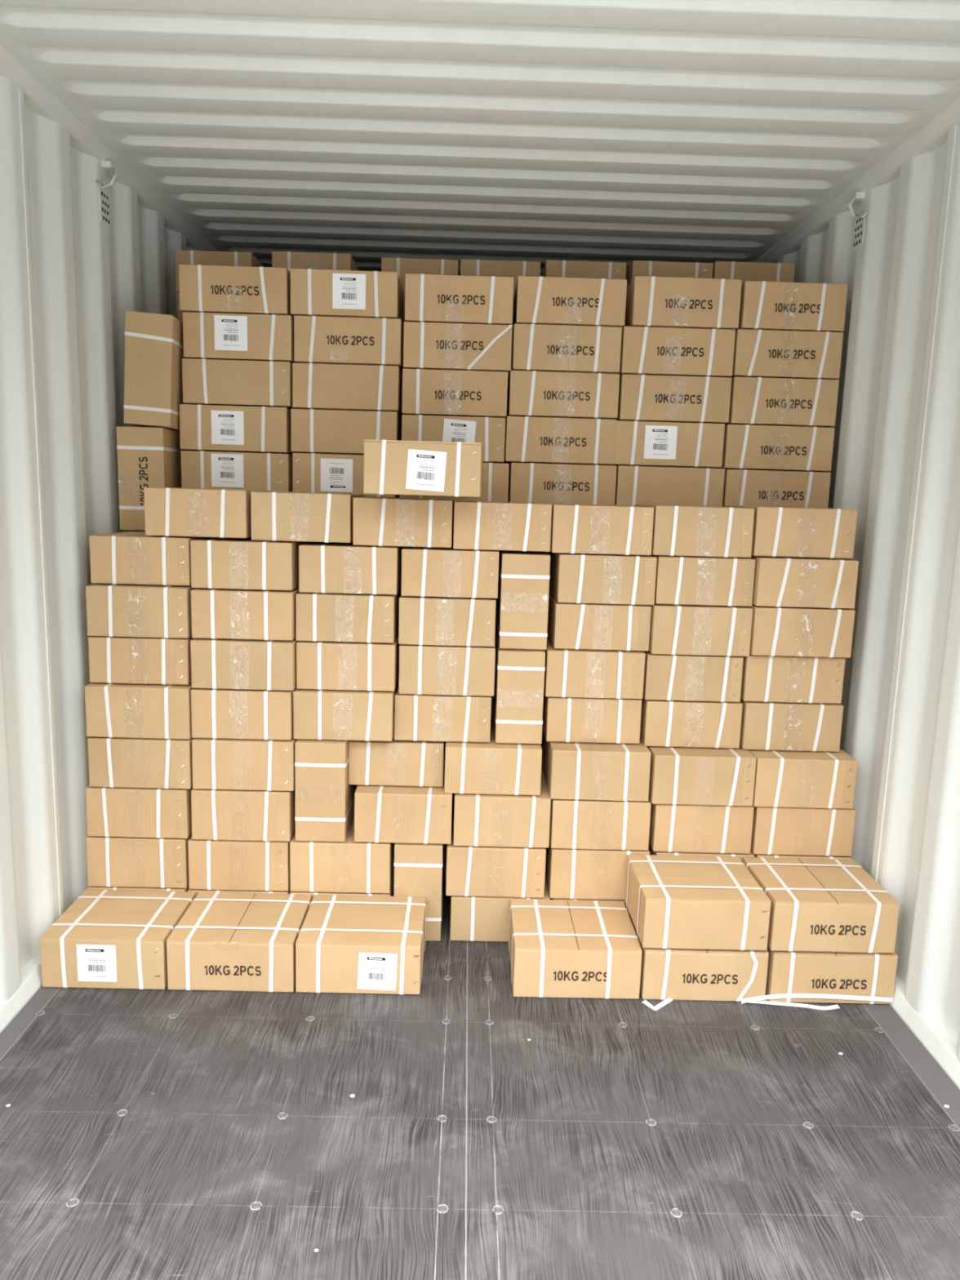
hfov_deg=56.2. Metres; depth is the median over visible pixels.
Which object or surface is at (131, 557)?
cardboard box
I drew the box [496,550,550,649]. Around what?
cardboard box
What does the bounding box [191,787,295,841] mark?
cardboard box
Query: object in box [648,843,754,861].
cardboard box
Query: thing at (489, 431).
cardboard box
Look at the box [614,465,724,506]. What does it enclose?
cardboard box
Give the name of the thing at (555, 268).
cardboard box
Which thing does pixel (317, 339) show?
cardboard box
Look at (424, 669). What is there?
cardboard box
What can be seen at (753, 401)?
cardboard box
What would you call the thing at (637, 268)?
cardboard box
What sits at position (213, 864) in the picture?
cardboard box
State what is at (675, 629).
cardboard box
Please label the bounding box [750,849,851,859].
cardboard box
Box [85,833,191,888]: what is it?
cardboard box
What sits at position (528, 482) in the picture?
cardboard box
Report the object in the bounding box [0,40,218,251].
top side rail
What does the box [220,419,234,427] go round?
print
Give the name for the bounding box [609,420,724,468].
cardboard box
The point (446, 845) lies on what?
cardboard box
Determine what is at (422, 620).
cardboard box
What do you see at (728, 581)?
cardboard box
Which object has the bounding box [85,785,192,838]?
cardboard box
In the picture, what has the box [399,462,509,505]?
cardboard box
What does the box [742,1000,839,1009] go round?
strap
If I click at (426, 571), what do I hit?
cardboard box
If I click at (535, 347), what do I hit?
cardboard box
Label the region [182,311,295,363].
cardboard box
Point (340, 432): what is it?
cardboard box
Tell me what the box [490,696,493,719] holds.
cardboard box
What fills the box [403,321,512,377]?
cardboard box
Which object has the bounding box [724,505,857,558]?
cardboard box
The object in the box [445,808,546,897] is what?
cardboard box
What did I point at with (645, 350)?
cardboard box
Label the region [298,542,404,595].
cardboard box
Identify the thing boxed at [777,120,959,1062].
wall
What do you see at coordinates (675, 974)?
cardboard box
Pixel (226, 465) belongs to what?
print
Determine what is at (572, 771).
cardboard box
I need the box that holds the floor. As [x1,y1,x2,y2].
[0,880,959,1279]
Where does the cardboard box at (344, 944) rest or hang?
on the floor
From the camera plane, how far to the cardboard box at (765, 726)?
2.76 m
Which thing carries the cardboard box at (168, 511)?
on the cardboard box at (216, 562)
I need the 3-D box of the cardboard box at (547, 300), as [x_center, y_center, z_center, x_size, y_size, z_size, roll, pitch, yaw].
[0.294,-1.119,3.050,0.352,0.145,0.309,2,9,-1]
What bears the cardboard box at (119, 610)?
on the cardboard box at (112, 660)
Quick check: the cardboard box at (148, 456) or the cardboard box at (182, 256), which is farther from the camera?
the cardboard box at (182, 256)
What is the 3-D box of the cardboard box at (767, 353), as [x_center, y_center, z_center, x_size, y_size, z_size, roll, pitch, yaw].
[1.008,-0.959,3.084,0.347,0.148,0.309,2,9,-1]
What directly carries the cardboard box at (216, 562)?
on the cardboard box at (216, 613)
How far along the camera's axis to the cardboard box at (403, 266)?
3.28 m
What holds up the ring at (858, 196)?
attached to the wall at (895, 457)
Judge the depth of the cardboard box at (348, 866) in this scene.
2.74 m
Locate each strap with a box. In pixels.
[642,997,672,1010]
[740,993,893,1004]
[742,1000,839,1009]
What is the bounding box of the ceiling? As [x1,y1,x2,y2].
[0,0,959,275]
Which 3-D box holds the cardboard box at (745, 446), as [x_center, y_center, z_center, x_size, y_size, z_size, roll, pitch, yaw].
[0.994,-0.663,3.132,0.357,0.145,0.309,2,9,-1]
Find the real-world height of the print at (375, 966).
0.029 m
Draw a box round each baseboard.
[0,954,42,1033]
[889,973,959,1089]
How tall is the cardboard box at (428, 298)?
0.146 m
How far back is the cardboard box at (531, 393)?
2.95 m
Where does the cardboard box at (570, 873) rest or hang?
on the cardboard box
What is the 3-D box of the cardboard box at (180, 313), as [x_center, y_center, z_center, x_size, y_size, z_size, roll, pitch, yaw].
[-0.977,-1.222,3.473,0.275,0.146,0.353,2,9,-1]
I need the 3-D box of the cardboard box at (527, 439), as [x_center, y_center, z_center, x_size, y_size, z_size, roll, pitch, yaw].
[0.265,-0.685,3.120,0.364,0.148,0.309,1,9,-1]
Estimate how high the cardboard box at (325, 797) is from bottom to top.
0.310 m
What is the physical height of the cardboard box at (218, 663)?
0.146 m
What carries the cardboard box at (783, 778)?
on the cardboard box at (796, 831)
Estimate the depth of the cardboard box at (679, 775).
2.70 m
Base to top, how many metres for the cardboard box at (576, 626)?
0.140 m
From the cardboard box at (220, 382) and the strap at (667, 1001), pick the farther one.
the cardboard box at (220, 382)
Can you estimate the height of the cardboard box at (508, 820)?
0.160 m
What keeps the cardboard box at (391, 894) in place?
on the floor
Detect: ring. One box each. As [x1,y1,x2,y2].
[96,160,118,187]
[848,191,868,218]
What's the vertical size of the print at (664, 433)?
0.029 m
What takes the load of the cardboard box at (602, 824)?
on the cardboard box at (570, 873)
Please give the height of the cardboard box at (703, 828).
0.154 m
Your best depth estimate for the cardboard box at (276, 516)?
2.64 m
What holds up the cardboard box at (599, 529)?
on the cardboard box at (575, 578)
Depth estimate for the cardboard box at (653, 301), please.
2.90 m
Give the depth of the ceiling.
2.37 m
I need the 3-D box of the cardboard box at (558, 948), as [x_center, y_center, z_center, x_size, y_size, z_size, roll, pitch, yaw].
[0.267,0.895,2.625,0.355,0.151,0.305,2,9,-1]
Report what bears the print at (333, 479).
on the cardboard box at (312, 473)
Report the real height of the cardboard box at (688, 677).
0.142 m
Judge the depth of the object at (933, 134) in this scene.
2.72 m
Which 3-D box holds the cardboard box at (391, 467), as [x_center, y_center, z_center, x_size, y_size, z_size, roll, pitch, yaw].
[-0.157,-0.497,2.623,0.325,0.150,0.310,2,9,1]
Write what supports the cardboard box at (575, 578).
on the cardboard box at (576, 626)
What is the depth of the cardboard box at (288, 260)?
3.27 m
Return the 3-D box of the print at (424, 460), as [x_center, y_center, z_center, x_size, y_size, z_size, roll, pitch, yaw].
[-0.145,-0.481,2.471,0.048,0.029,0.001,5,9,-1]
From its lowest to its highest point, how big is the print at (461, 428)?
0.029 m
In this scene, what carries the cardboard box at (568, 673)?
on the cardboard box at (566, 719)
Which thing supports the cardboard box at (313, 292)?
on the cardboard box at (317, 339)
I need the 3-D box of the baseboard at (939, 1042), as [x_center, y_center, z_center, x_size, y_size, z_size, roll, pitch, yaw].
[1.159,0.804,3.717,0.059,0.070,4.950,2,9,-1]
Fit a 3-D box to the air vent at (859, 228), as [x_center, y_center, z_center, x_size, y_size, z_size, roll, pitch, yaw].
[1.213,-1.307,2.875,0.005,0.104,0.076,2,9,-1]
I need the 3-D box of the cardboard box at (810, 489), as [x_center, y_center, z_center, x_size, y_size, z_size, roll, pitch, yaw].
[0.994,-0.516,3.156,0.349,0.149,0.309,2,9,-1]
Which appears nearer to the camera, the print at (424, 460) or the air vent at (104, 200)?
the print at (424, 460)
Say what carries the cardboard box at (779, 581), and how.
on the cardboard box at (781, 631)
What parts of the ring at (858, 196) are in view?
weld plate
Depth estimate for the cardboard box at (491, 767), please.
2.72 m
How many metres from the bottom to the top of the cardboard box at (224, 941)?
0.151 m
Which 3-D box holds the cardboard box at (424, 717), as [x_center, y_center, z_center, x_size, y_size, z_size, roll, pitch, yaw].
[-0.116,0.212,2.906,0.294,0.143,0.358,2,9,-1]
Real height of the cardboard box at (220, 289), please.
0.144 m
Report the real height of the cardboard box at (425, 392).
0.145 m
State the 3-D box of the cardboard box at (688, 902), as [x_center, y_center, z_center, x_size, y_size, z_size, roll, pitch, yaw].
[0.619,0.754,2.605,0.348,0.151,0.307,2,9,-1]
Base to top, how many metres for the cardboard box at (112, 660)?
0.140 m
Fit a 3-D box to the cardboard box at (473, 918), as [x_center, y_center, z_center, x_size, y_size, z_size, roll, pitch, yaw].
[0.059,0.837,2.950,0.306,0.146,0.355,2,9,-1]
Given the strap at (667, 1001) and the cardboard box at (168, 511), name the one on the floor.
the strap at (667, 1001)
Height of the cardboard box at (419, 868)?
0.311 m
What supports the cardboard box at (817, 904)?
on the cardboard box at (858, 974)
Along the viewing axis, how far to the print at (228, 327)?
2.90 m
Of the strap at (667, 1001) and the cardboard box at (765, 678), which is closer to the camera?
the strap at (667, 1001)
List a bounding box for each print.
[88,953,106,963]
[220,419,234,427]
[222,461,235,470]
[223,323,237,333]
[328,475,343,484]
[342,281,355,291]
[370,961,385,972]
[418,459,435,471]
[453,427,466,437]
[653,433,668,442]
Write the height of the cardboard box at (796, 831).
0.154 m
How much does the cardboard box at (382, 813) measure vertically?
0.159 m
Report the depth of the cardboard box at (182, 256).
3.27 m
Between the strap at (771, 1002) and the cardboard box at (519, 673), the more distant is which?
the cardboard box at (519, 673)
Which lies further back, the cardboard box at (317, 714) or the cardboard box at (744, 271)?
the cardboard box at (744, 271)
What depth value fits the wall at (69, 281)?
2.52 m
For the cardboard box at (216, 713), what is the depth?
2.67 m
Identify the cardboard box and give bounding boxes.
[40,889,195,989]
[84,682,193,738]
[85,583,197,638]
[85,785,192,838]
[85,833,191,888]
[87,737,194,789]
[88,530,207,586]
[88,635,193,684]
[88,884,189,891]
[116,426,187,530]
[123,311,186,431]
[143,487,271,537]
[166,892,311,991]
[175,249,263,293]
[176,293,182,322]
[178,264,293,318]
[178,404,297,454]
[180,450,292,492]
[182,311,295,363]
[182,358,295,408]
[187,831,295,891]
[187,885,290,896]
[190,537,309,591]
[190,638,298,690]
[191,586,299,640]
[191,687,296,740]
[191,737,297,791]
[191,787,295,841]
[250,491,364,542]
[271,251,358,272]
[289,816,395,893]
[289,871,394,900]
[290,268,404,326]
[290,408,401,454]
[292,362,403,417]
[292,453,399,497]
[293,315,404,372]
[293,679,399,741]
[294,738,357,841]
[295,588,400,643]
[295,894,426,995]
[296,634,399,691]
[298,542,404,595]
[348,734,445,786]
[352,497,454,547]
[354,769,453,844]
[363,439,483,497]
[381,257,458,301]
[393,843,444,941]
[394,687,491,742]
[398,595,496,646]
[398,644,495,696]
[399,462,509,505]
[400,543,499,598]
[401,368,507,417]
[401,414,505,463]
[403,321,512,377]
[404,273,513,324]
[444,719,542,795]
[444,844,447,880]
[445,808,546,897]
[449,876,550,941]
[453,500,551,551]
[453,767,551,848]
[460,259,540,303]
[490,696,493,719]
[493,633,545,744]
[494,598,497,637]
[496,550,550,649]
[502,416,616,465]
[505,370,619,419]
[507,462,616,505]
[508,898,641,999]
[509,323,622,373]
[512,275,626,328]
[541,260,626,279]
[542,692,641,743]
[542,730,651,801]
[542,771,651,850]
[543,636,644,698]
[545,843,649,900]
[545,875,626,906]
[546,591,651,651]
[549,503,653,555]
[549,551,657,604]
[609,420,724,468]
[614,373,731,423]
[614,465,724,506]
[617,326,735,377]
[622,275,742,329]
[624,854,771,950]
[625,260,712,286]
[626,906,768,1001]
[635,504,754,557]
[640,696,742,748]
[642,650,743,702]
[646,746,756,806]
[648,603,752,656]
[648,797,754,853]
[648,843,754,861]
[651,554,755,606]
[711,261,795,284]
[712,424,835,471]
[722,469,831,507]
[724,376,839,426]
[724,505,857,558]
[730,328,843,379]
[735,280,848,332]
[739,698,843,751]
[740,653,844,703]
[742,857,899,953]
[747,748,857,808]
[748,555,858,608]
[748,604,854,657]
[750,804,856,856]
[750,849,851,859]
[765,945,897,1004]
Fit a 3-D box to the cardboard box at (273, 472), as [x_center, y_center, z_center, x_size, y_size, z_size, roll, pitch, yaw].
[-0.814,-0.577,3.125,0.355,0.140,0.310,2,9,-1]
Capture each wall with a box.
[0,75,199,1003]
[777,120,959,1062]
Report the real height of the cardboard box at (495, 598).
0.146 m
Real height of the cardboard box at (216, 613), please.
0.145 m
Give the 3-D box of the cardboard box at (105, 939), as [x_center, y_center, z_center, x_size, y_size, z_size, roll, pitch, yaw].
[-1.034,0.861,2.603,0.340,0.151,0.307,2,9,-1]
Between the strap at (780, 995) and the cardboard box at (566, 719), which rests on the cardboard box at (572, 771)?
the cardboard box at (566, 719)
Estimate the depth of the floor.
1.94 m
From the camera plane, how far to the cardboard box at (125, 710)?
2.66 m
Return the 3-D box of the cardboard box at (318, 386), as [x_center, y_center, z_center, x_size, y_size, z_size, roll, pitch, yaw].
[-0.441,-0.852,3.085,0.347,0.144,0.308,2,9,-1]
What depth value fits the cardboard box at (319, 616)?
2.67 m
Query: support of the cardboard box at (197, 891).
on the floor
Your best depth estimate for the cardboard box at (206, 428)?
2.95 m
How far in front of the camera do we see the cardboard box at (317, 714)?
2.69 m
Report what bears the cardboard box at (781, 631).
on the cardboard box at (765, 678)
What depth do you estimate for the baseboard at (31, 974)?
2.40 m
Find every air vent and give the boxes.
[98,186,111,229]
[852,210,866,251]
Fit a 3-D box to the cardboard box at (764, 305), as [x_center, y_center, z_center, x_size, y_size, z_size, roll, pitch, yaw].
[1.018,-1.107,3.060,0.334,0.148,0.309,2,9,-1]
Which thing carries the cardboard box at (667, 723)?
on the cardboard box at (679, 775)
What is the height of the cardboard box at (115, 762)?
0.152 m
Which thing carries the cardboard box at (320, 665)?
on the cardboard box at (317, 714)
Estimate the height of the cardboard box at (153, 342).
0.351 m
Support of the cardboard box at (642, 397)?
on the cardboard box at (637, 443)
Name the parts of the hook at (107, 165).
weld plate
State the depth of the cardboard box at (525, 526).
2.65 m
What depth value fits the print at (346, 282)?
2.88 m
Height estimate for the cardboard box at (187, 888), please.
0.151 m
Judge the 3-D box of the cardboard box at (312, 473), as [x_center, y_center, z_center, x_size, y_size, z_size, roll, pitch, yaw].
[-0.453,-0.570,3.130,0.343,0.140,0.311,2,9,-1]
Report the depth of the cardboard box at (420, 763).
2.75 m
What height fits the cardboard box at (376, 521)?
0.142 m
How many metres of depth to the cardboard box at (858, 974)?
2.49 m
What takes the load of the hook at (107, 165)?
attached to the wall at (69, 281)
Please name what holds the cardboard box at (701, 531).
on the cardboard box at (728, 581)
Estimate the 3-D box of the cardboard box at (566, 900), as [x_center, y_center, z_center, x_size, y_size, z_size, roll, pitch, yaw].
[0.374,0.847,2.956,0.304,0.144,0.355,2,9,-1]
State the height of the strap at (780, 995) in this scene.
0.034 m
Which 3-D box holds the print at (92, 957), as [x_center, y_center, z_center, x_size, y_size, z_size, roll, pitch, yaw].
[-1.044,0.868,2.451,0.048,0.029,0.001,2,9,-1]
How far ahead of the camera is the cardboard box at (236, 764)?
2.69 m
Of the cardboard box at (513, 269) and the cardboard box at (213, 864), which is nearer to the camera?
the cardboard box at (213, 864)

